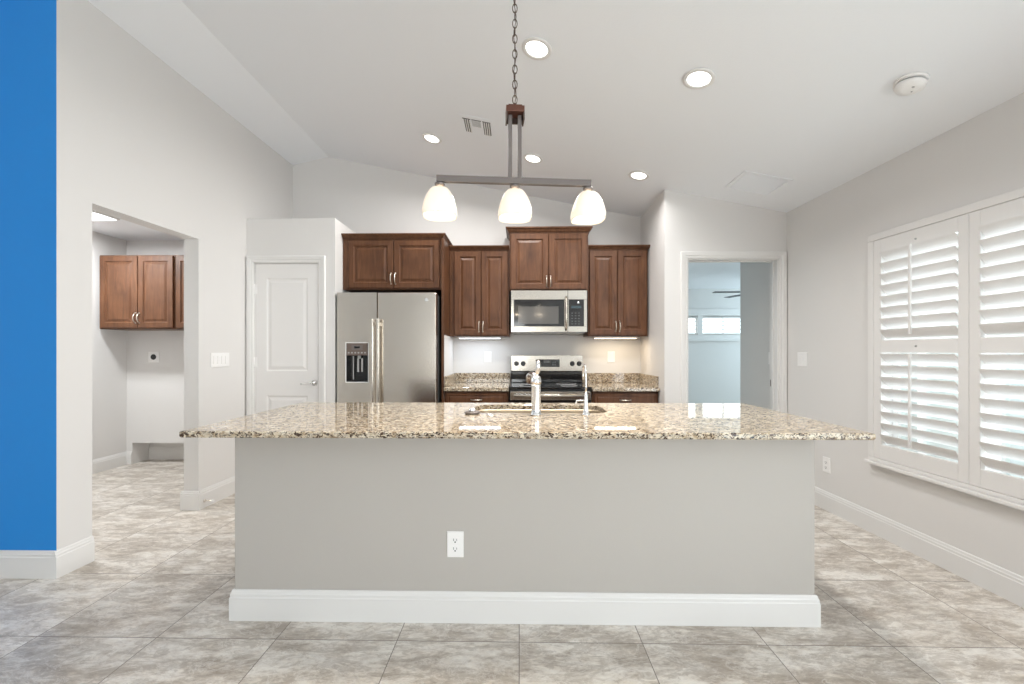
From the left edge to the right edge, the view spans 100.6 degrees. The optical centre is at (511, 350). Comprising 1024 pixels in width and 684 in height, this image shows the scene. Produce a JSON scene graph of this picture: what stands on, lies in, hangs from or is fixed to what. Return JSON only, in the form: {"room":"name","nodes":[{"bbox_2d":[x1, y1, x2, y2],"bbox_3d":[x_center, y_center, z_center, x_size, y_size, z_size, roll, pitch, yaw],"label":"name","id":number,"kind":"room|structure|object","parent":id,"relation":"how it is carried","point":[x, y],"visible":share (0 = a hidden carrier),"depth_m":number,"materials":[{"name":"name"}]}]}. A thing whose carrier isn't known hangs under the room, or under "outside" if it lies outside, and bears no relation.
{"room":"kitchen","nodes":[
{"label":"kitchen","id":0,"kind":"room"},
{"bbox_2d":[0,0,55,549],"bbox_3d":[-3.535,-0.442,2.382,2.047,3.383,0.040,0,0,1],"label":"wall","id":1,"kind":"structure","parent":0,"point":[27,27],"depth_m":2.35,"materials":[{"name":"blue paint"}]},
{"bbox_2d":[0,550,56,578],"bbox_3d":[-3.524,1.175,2.354,2.030,0.150,0.015,0,0,1],"label":"baseboard","id":2,"kind":"structure","parent":1,"relation":"attached to","point":[14,564],"depth_m":2.33,"materials":[{"name":"white wood"}]},
{"bbox_2d":[92,231,125,459],"bbox_3d":[-4.338,0.015,3.596,0.120,2.470,2.200,0,0,1],"label":"wall","id":3,"kind":"structure","parent":0,"point":[108,346],"depth_m":4.47,"materials":[{"name":"white paint"}]},
{"bbox_2d":[92,452,126,473],"bbox_3d":[-4.270,1.180,3.610,0.015,0.140,2.170,0,0,1],"label":"baseboard","id":4,"kind":"structure","parent":3,"relation":"attached to","point":[117,460],"depth_m":4.49,"materials":[{"name":"white wood"}]},
{"bbox_2d":[92,219,183,240],"bbox_3d":[-3.453,-1.260,3.581,1.650,0.080,2.200,0,0,1],"label":"ceiling","id":5,"kind":"structure","parent":0,"point":[121,229],"depth_m":4.34,"materials":[{"name":"white paint"}]},
{"bbox_2d":[92,210,119,220],"bbox_3d":[-3.865,-1.199,3.748,0.620,0.040,0.220,0,0,1],"label":"recessed light","id":6,"kind":"object","parent":5,"relation":"in","point":[96,216],"visible":0.23,"depth_m":3.75,"materials":[{"name":"white"}]},
{"bbox_2d":[92,213,114,220],"bbox_3d":[-3.865,-1.181,3.748,0.580,0.004,0.190,0,0,1],"label":"diffuser","id":7,"kind":"object","parent":6,"relation":"attached to","point":[95,216],"depth_m":3.75,"materials":[{"name":"white"}]},
{"bbox_2d":[56,0,292,549],"bbox_3d":[-2.519,-0.452,3.506,0.120,3.405,2.321,0,0,3],"label":"wall","id":8,"kind":"structure","parent":0,"point":[138,143],"depth_m":2.94,"materials":[{"name":"white paint"}]},
{"bbox_2d":[54,535,94,578],"bbox_3d":[-2.500,1.175,2.431,0.015,0.150,0.205,0,0,3],"label":"baseboard","id":9,"kind":"structure","parent":8,"relation":"attached to","point":[67,559],"depth_m":2.42,"materials":[{"name":"white wood"}]},
{"bbox_2d":[180,491,199,510],"bbox_3d":[-2.526,1.175,3.337,0.150,0.150,0.015,0,0,1],"label":"baseboard","id":10,"kind":"structure","parent":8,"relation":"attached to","point":[188,499],"depth_m":3.33,"materials":[{"name":"white wood"}]},
{"bbox_2d":[197,476,234,510],"bbox_3d":[-2.446,1.175,3.615,0.015,0.150,0.575,0,0,3],"label":"baseboard","id":11,"kind":"structure","parent":8,"relation":"attached to","point":[225,488],"depth_m":3.51,"materials":[{"name":"white wood"}]},
{"bbox_2d":[211,353,228,366],"bbox_3d":[-2.451,0.077,3.563,0.010,0.113,0.196,0,0,2],"label":"light switch","id":12,"kind":"object","parent":8,"relation":"attached to","point":[217,359],"visible":1,"depth_m":3.56,"materials":[{"name":"white plastic"}]},
{"bbox_2d":[246,218,339,401],"bbox_3d":[-2.040,0.018,3.946,0.843,2.465,0.100,0,0,1],"label":"wall","id":13,"kind":"structure","parent":0,"point":[286,236],"depth_m":3.89,"materials":[{"name":"white paint"}]},
{"bbox_2d":[246,256,325,415],"bbox_3d":[-2.067,0.190,3.921,0.725,2.120,0.147,0,0,1],"label":"door","id":14,"kind":"structure","parent":13,"relation":"in","point":[286,295],"depth_m":3.91,"materials":[{"name":"white wood"}]},
{"bbox_2d":[340,222,354,291],"bbox_3d":[-1.662,0.018,4.320,0.100,2.465,0.660,0,0,1],"label":"wall","id":15,"kind":"structure","parent":0,"point":[343,229],"depth_m":4.03,"materials":[{"name":"white paint"}]},
{"bbox_2d":[444,335,453,386],"bbox_3d":[-0.649,0.550,4.328,0.022,1.400,0.608,0,0,1],"label":"wall partition","id":16,"kind":"structure","parent":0,"point":[448,341],"depth_m":4.27,"materials":[{"name":"white paint"}]},
{"bbox_2d":[0,459,1023,683],"bbox_3d":[-0.980,1.300,0.582,7.220,0.100,8.630,0,0,1],"label":"floor","id":17,"kind":"structure","parent":0,"point":[152,604],"depth_m":1.87,"materials":[{"name":"tile"}]},
{"bbox_2d":[337,292,440,402],"bbox_3d":[-1.141,0.357,4.210,0.910,1.785,0.802,0,0,1],"label":"refrigerator","id":18,"kind":"object","parent":17,"relation":"on","point":[389,344],"visible":0.54,"depth_m":3.88,"materials":[{"name":"grey metal"}]},
{"bbox_2d":[441,238,450,402],"bbox_3d":[-0.649,0.093,4.322,0.024,2.313,0.619,0,0,1],"label":"end panel","id":19,"kind":"object","parent":17,"relation":"on","point":[444,246],"visible":0.55,"depth_m":4.01,"materials":[{"name":"brown wood"}]},
{"bbox_2d":[444,389,509,402],"bbox_3d":[-0.332,0.816,4.298,0.609,0.868,0.654,0,0,1],"label":"base cabinet","id":20,"kind":"object","parent":17,"relation":"on","point":[449,396],"visible":0.23,"depth_m":4.01,"materials":[{"name":"brown wood"}]},
{"bbox_2d":[444,373,509,390],"bbox_3d":[-0.330,0.308,4.303,0.611,0.140,0.644,0,0,1],"label":"countertop","id":21,"kind":"structure","parent":20,"relation":"on","point":[454,381],"depth_m":4.47,"materials":[{"name":"stone"}]},
{"bbox_2d":[229,438,820,626],"bbox_3d":[0.049,0.806,2.302,2.708,0.887,0.715,0,0,1],"label":"kitchen island","id":22,"kind":"object","parent":17,"relation":"on","point":[645,532],"visible":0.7,"depth_m":1.96,"materials":[{"name":"grey paint"}]},
{"bbox_2d":[447,531,463,556],"bbox_3d":[-0.262,0.892,1.960,0.076,0.119,0.008,0,0,1],"label":"electrical outlet","id":23,"kind":"object","parent":22,"relation":"attached to","point":[455,539],"visible":1,"depth_m":1.96,"materials":[{"name":"white plastic"}]},
{"bbox_2d":[452,537,458,542],"bbox_3d":[-0.262,0.872,1.958,0.033,0.028,0.002,0,0,1],"label":"socket","id":24,"kind":"object","parent":23,"relation":"attached to","point":[454,539],"depth_m":1.96,"materials":[{"name":"white plastic"}]},
{"bbox_2d":[452,546,458,551],"bbox_3d":[-0.262,0.912,1.958,0.033,0.028,0.002,0,0,1],"label":"socket","id":25,"kind":"object","parent":23,"relation":"attached to","point":[454,548],"depth_m":1.96,"materials":[{"name":"white plastic"}]},
{"bbox_2d":[179,402,875,439],"bbox_3d":[0.052,0.348,2.252,2.865,0.027,1.005,0,0,1],"label":"island countertop","id":26,"kind":"structure","parent":22,"relation":"on","point":[722,421],"depth_m":1.96,"materials":[{"name":"stone"}]},
{"bbox_2d":[464,408,479,414],"bbox_3d":[-0.212,0.320,2.269,0.084,0.030,0.084,0,0,1],"label":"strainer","id":27,"kind":"object","parent":26,"relation":"on","point":[471,411],"visible":1,"depth_m":2.25,"materials":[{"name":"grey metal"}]},
{"bbox_2d":[526,360,541,415],"bbox_3d":[0.110,0.192,2.311,0.062,0.287,0.246,0,0,-10],"label":"faucet","id":28,"kind":"object","parent":26,"relation":"on","point":[533,378],"visible":1,"depth_m":2.20,"materials":[{"name":"silver metal"}]},
{"bbox_2d":[477,409,601,412],"bbox_3d":[0.156,0.466,2.470,0.789,0.206,0.385,0,0,1],"label":"sink","id":29,"kind":"object","parent":26,"relation":"in","point":[483,410],"visible":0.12,"depth_m":2.64,"materials":[{"name":"metal"}]},
{"bbox_2d":[575,364,589,415],"bbox_3d":[0.389,0.202,2.254,0.072,0.265,0.122,0,0,28],"label":"tap","id":30,"kind":"object","parent":26,"relation":"on","point":[585,409],"visible":1,"depth_m":2.21,"materials":[{"name":"silver metal"}]},
{"bbox_2d":[509,355,591,402],"bbox_3d":[0.363,0.647,4.235,0.766,1.205,0.698,0,0,1],"label":"range","id":31,"kind":"object","parent":17,"relation":"on","point":[561,375],"visible":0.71,"depth_m":4.48,"materials":[{"name":"silver metal"}]},
{"bbox_2d":[509,383,591,388],"bbox_3d":[0.363,0.345,4.229,0.766,0.018,0.540,0,0,1],"label":"cooktop","id":32,"kind":"object","parent":31,"relation":"in","point":[512,385],"depth_m":4.02,"materials":[{"name":"black glass"}]},
{"bbox_2d":[591,391,657,402],"bbox_3d":[1.067,0.816,4.274,0.625,0.868,0.654,0,0,1],"label":"base cabinet","id":33,"kind":"object","parent":17,"relation":"on","point":[596,396],"visible":0.21,"depth_m":3.98,"materials":[{"name":"brown wood"}]},
{"bbox_2d":[582,373,659,391],"bbox_3d":[1.069,0.308,4.279,0.629,0.140,0.644,0,0,1],"label":"countertop","id":34,"kind":"structure","parent":33,"relation":"on","point":[605,382],"depth_m":4.34,"materials":[{"name":"stone"}]},
{"bbox_2d":[126,157,957,463],"bbox_3d":[0.912,-0.477,4.715,10.340,3.455,0.300,0,0,1],"label":"wall","id":35,"kind":"structure","parent":0,"point":[364,198],"depth_m":4.64,"materials":[{"name":"white paint"}]},
{"bbox_2d":[126,451,131,464],"bbox_3d":[-4.226,1.180,4.687,0.065,0.140,0.015,0,0,1],"label":"baseboard","id":36,"kind":"structure","parent":35,"relation":"attached to","point":[129,453],"depth_m":4.68,"materials":[{"name":"white wood"}]},
{"bbox_2d":[100,255,183,330],"bbox_3d":[-3.846,-0.605,4.500,0.787,0.760,0.374,0,0,1],"label":"upper cabinet","id":37,"kind":"object","parent":35,"relation":"attached to","point":[138,292],"visible":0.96,"depth_m":4.35,"materials":[{"name":"brown wood"}]},
{"bbox_2d":[148,352,158,361],"bbox_3d":[-3.951,0.066,4.683,0.118,0.118,0.012,0,0,1],"label":"dryer outlet","id":38,"kind":"object","parent":35,"relation":"attached to","point":[152,356],"visible":1,"depth_m":4.68,"materials":[{"name":"white plastic"}]},
{"bbox_2d":[148,447,183,459],"bbox_3d":[-3.390,1.180,4.892,1.600,0.140,0.015,0,0,1],"label":"baseboard","id":39,"kind":"structure","parent":35,"relation":"attached to","point":[163,453],"depth_m":4.90,"materials":[{"name":"white wood"}]},
{"bbox_2d":[176,255,183,329],"bbox_3d":[-3.101,-0.605,4.487,0.697,0.760,0.374,0,0,1],"label":"upper cabinet","id":40,"kind":"object","parent":35,"relation":"attached to","point":[179,258],"visible":0.07,"depth_m":4.34,"materials":[{"name":"brown wood"}]},
{"bbox_2d":[341,233,451,296],"bbox_3d":[-1.117,-0.849,4.318,0.986,0.528,0.645,0,0,1],"label":"upper cabinet","id":41,"kind":"object","parent":35,"relation":"attached to","point":[372,262],"visible":0.98,"depth_m":4.03,"materials":[{"name":"brown wood"}]},
{"bbox_2d":[449,245,509,336],"bbox_3d":[-0.330,-0.607,4.444,0.609,0.914,0.365,0,0,1],"label":"upper cabinet","id":42,"kind":"object","parent":35,"relation":"attached to","point":[479,275],"visible":1,"depth_m":4.30,"materials":[{"name":"brown wood"}]},
{"bbox_2d":[458,337,500,338],"bbox_3d":[-0.333,-0.138,4.417,0.440,0.020,0.070,0,0,1],"label":"light","id":43,"kind":"object","parent":42,"relation":"attached to","point":[458,337],"visible":0.89,"depth_m":4.38,"materials":[{"name":"white plastic"}]},
{"bbox_2d":[456,373,509,382],"bbox_3d":[-0.325,0.290,4.615,0.611,0.104,0.021,0,0,1],"label":"backsplash","id":44,"kind":"structure","parent":35,"relation":"attached to","point":[460,377],"depth_m":4.60,"materials":[{"name":"stone"}]},
{"bbox_2d":[484,352,490,361],"bbox_3d":[-0.261,0.065,4.620,0.076,0.119,0.010,0,0,1],"label":"light switch","id":45,"kind":"object","parent":35,"relation":"attached to","point":[487,355],"visible":1,"depth_m":4.62,"materials":[{"name":"white plastic"}]},
{"bbox_2d":[506,226,592,294],"bbox_3d":[0.372,-0.923,4.412,0.865,0.634,0.405,0,0,1],"label":"upper cabinet","id":46,"kind":"object","parent":35,"relation":"attached to","point":[542,258],"visible":0.98,"depth_m":4.25,"materials":[{"name":"brown wood"}]},
{"bbox_2d":[582,373,638,382],"bbox_3d":[1.075,0.290,4.590,0.629,0.104,0.021,0,0,1],"label":"backsplash","id":47,"kind":"structure","parent":35,"relation":"attached to","point":[591,377],"depth_m":4.58,"materials":[{"name":"stone"}]},
{"bbox_2d":[608,352,614,362],"bbox_3d":[1.072,0.065,4.597,0.076,0.119,0.010,0,0,1],"label":"light switch","id":48,"kind":"object","parent":35,"relation":"attached to","point":[611,355],"visible":1,"depth_m":4.60,"materials":[{"name":"white plastic"}]},
{"bbox_2d":[583,245,649,336],"bbox_3d":[1.088,-0.607,4.419,0.636,0.914,0.365,0,0,1],"label":"upper cabinet","id":49,"kind":"object","parent":35,"relation":"attached to","point":[617,274],"visible":0.95,"depth_m":4.28,"materials":[{"name":"brown wood"}]},
{"bbox_2d":[593,337,637,338],"bbox_3d":[1.067,-0.138,4.392,0.440,0.020,0.070,0,0,1],"label":"light","id":50,"kind":"object","parent":49,"relation":"attached to","point":[593,337],"visible":1,"depth_m":4.36,"materials":[{"name":"white plastic"}]},
{"bbox_2d":[511,290,586,334],"bbox_3d":[0.371,-0.391,4.393,0.754,0.425,0.438,0,0,1],"label":"microwave","id":51,"kind":"object","parent":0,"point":[547,312],"visible":1,"depth_m":4.22,"materials":[{"name":"silver metal"}]},
{"bbox_2d":[87,0,1023,216],"bbox_3d":[-0.916,-1.873,0.511,7.350,1.438,8.490,0,0,1],"label":"ceiling","id":52,"kind":"structure","parent":0,"point":[802,91],"depth_m":2.65,"materials":[{"name":"white paint"}]},
{"bbox_2d":[422,133,441,143],"bbox_3d":[-0.707,-1.874,3.749,0.172,0.040,0.175,0,0,-4],"label":"recessed light","id":53,"kind":"object","parent":52,"relation":"in","point":[429,137],"visible":1,"depth_m":3.74,"materials":[{"name":"white"}]},
{"bbox_2d":[457,113,495,140],"bbox_3d":[-0.280,-1.796,3.415,0.284,0.065,0.301,0,0,1],"label":"ceiling vent","id":54,"kind":"object","parent":52,"relation":"in","point":[469,125],"visible":1,"depth_m":3.40,"materials":[{"name":"white metal"}]},
{"bbox_2d":[422,0,605,224],"bbox_3d":[0.013,-1.180,1.870,0.803,1.195,0.149,0,0,-5],"label":"pendant light","id":55,"kind":"object","parent":52,"relation":"hanging from","point":[439,205],"visible":1,"depth_m":1.85,"materials":[{"name":"white glass"}]},
{"bbox_2d":[435,181,444,185],"bbox_3d":[-0.313,-0.723,1.844,0.044,0.020,0.044,0,0,-5],"label":"socket","id":56,"kind":"object","parent":55,"relation":"attached to","point":[439,183],"depth_m":1.83,"materials":[{"name":"grey metal"}]},
{"bbox_2d":[510,184,519,187],"bbox_3d":[0.013,-0.723,1.870,0.044,0.020,0.044,0,0,-5],"label":"socket","id":57,"kind":"object","parent":55,"relation":"attached to","point":[511,185],"depth_m":1.85,"materials":[{"name":"grey metal"}]},
{"bbox_2d":[583,186,592,190],"bbox_3d":[0.339,-0.723,1.896,0.044,0.020,0.044,0,0,-4],"label":"socket","id":58,"kind":"object","parent":55,"relation":"attached to","point":[585,188],"depth_m":1.88,"materials":[{"name":"grey metal"}]},
{"bbox_2d":[523,153,542,163],"bbox_3d":[0.185,-1.695,3.744,0.172,0.040,0.175,0,0,-4],"label":"recessed light","id":59,"kind":"object","parent":52,"relation":"in","point":[529,157],"visible":1,"depth_m":3.74,"materials":[{"name":"white"}]},
{"bbox_2d":[522,37,551,59],"bbox_3d":[0.142,-1.726,2.428,0.172,0.040,0.175,0,0,-4],"label":"recessed light","id":60,"kind":"object","parent":52,"relation":"in","point":[538,47],"visible":1,"depth_m":2.42,"materials":[{"name":"white"}]},
{"bbox_2d":[629,170,648,180],"bbox_3d":[1.095,-1.514,3.668,0.172,0.040,0.175,0,0,-4],"label":"recessed light","id":61,"kind":"object","parent":52,"relation":"in","point":[639,175],"visible":1,"depth_m":3.66,"materials":[{"name":"white"}]},
{"bbox_2d":[682,68,715,88],"bbox_3d":[1.059,-1.542,2.409,0.172,0.040,0.175,0,0,-4],"label":"recessed light","id":62,"kind":"object","parent":52,"relation":"in","point":[697,77],"visible":1,"depth_m":2.40,"materials":[{"name":"white"}]},
{"bbox_2d":[724,170,793,196],"bbox_3d":[1.974,-1.342,3.420,0.375,0.089,0.330,0,0,1],"label":"access panel","id":63,"kind":"object","parent":52,"relation":"in","point":[750,182],"visible":1,"depth_m":3.40,"materials":[{"name":"white paint"}]},
{"bbox_2d":[893,72,929,95],"bbox_3d":[2.011,-1.342,2.142,0.135,0.064,0.136,0,0,-4],"label":"smoke detector","id":64,"kind":"object","parent":52,"relation":"attached to","point":[912,83],"visible":1,"depth_m":2.12,"materials":[{"name":"white plastic"}]},
{"bbox_2d":[641,195,659,402],"bbox_3d":[1.445,-0.138,4.275,0.120,2.775,0.640,0,0,1],"label":"wall","id":65,"kind":"structure","parent":0,"point":[650,220],"depth_m":4.18,"materials":[{"name":"white paint"}]},
{"bbox_2d":[688,289,739,402],"bbox_3d":[3.802,0.015,8.395,4.690,2.470,0.120,0,0,1],"label":"wall","id":66,"kind":"structure","parent":0,"point":[713,366],"depth_m":8.33,"materials":[{"name":"white paint"}]},
{"bbox_2d":[688,316,739,334],"bbox_3d":[3.997,-0.492,8.402,2.196,0.381,0.050,0,0,1],"label":"window","id":67,"kind":"structure","parent":66,"relation":"in","point":[688,316],"depth_m":8.38,"materials":[{"name":"white"}]},
{"bbox_2d":[688,309,739,340],"bbox_3d":[3.996,-0.509,8.316,2.340,0.632,0.090,0,0,1],"label":"shutters","id":68,"kind":"object","parent":67,"relation":"attached to","point":[699,313],"visible":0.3,"depth_m":8.30,"materials":[{"name":"white"}]},
{"bbox_2d":[660,189,786,402],"bbox_3d":[1.953,-0.138,3.886,1.150,2.775,0.120,0,0,1],"label":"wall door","id":69,"kind":"structure","parent":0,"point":[688,222],"depth_m":3.83,"materials":[{"name":"white paint"}]},
{"bbox_2d":[680,251,786,412],"bbox_3d":[1.991,0.178,3.875,0.942,2.144,0.138,0,0,1],"label":"door frame","id":70,"kind":"structure","parent":69,"relation":"attached to","point":[777,259],"depth_m":3.81,"materials":[{"name":"white wood"}]},
{"bbox_2d":[740,262,769,408],"bbox_3d":[2.555,0.015,4.296,0.120,2.470,0.720,0,0,1],"label":"wall","id":71,"kind":"structure","parent":0,"point":[754,277],"depth_m":4.38,"materials":[{"name":"white paint"}]},
{"bbox_2d":[688,233,957,288],"bbox_3d":[3.824,-1.260,6.184,4.570,0.080,4.540,0,0,1],"label":"ceiling","id":72,"kind":"structure","parent":0,"point":[700,275],"depth_m":6.87,"materials":[{"name":"white paint"}]},
{"bbox_2d":[712,291,739,297],"bbox_3d":[3.788,-1.039,6.541,1.349,0.360,1.403,0,0,1],"label":"ceiling fan","id":73,"kind":"object","parent":72,"relation":"hanging from","point":[715,291],"visible":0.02,"depth_m":6.58,"materials":[{"name":"white plastic"}]},
{"bbox_2d":[787,92,1023,576],"bbox_3d":[2.621,-0.044,0.037,0.160,2.587,7.565,0,0,-1],"label":"wall","id":74,"kind":"structure","parent":0,"point":[980,158],"depth_m":2.97,"materials":[{"name":"white paint"}]},
{"bbox_2d":[797,352,807,365],"bbox_3d":[2.466,0.070,3.612,0.010,0.119,0.118,0,0,-1],"label":"light switch","id":75,"kind":"object","parent":74,"relation":"attached to","point":[802,357],"visible":1,"depth_m":3.60,"materials":[{"name":"white plastic"}]},
{"bbox_2d":[823,456,830,473],"bbox_3d":[2.472,0.895,3.342,0.008,0.119,0.076,0,0,-1],"label":"electrical outlet","id":76,"kind":"object","parent":74,"relation":"attached to","point":[826,461],"visible":1,"depth_m":3.33,"materials":[{"name":"white plastic"}]},
{"bbox_2d":[814,486,1023,607],"bbox_3d":[2.532,1.177,0.086,0.015,0.145,7.465,0,0,-1],"label":"baseboard","id":77,"kind":"structure","parent":74,"relation":"attached to","point":[1006,584],"depth_m":2.51,"materials":[{"name":"white wood"}]},
{"bbox_2d":[893,237,1023,478],"bbox_3d":[2.617,-0.020,2.294,0.051,1.436,1.177,0,0,-1],"label":"window","id":78,"kind":"structure","parent":74,"relation":"in","point":[987,455],"depth_m":2.32,"materials":[{"name":"white"}]},
{"bbox_2d":[864,187,1023,510],"bbox_3d":[2.462,-0.012,2.291,0.087,1.556,1.295,0,0,-1],"label":"plantation shutters","id":79,"kind":"object","parent":78,"relation":"attached to","point":[921,267],"visible":1,"depth_m":2.38,"materials":[{"name":"white wood"}]},
{"label":"outside","id":80,"kind":"structure","parent":0,"visible":0},
{"bbox_3d":[5.929,1.475,-1.254,6.100,0.050,9.700,0,0,1],"label":"ground","id":81,"kind":"structure","parent":80,"visible":0},
{"bbox_2d":[1010,306,1023,477],"bbox_3d":[4.619,0.425,1.020,0.100,2.050,6.700,0,0,1],"label":"window","id":82,"kind":"structure","parent":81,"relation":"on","point":[1018,462],"depth_m":3.92,"materials":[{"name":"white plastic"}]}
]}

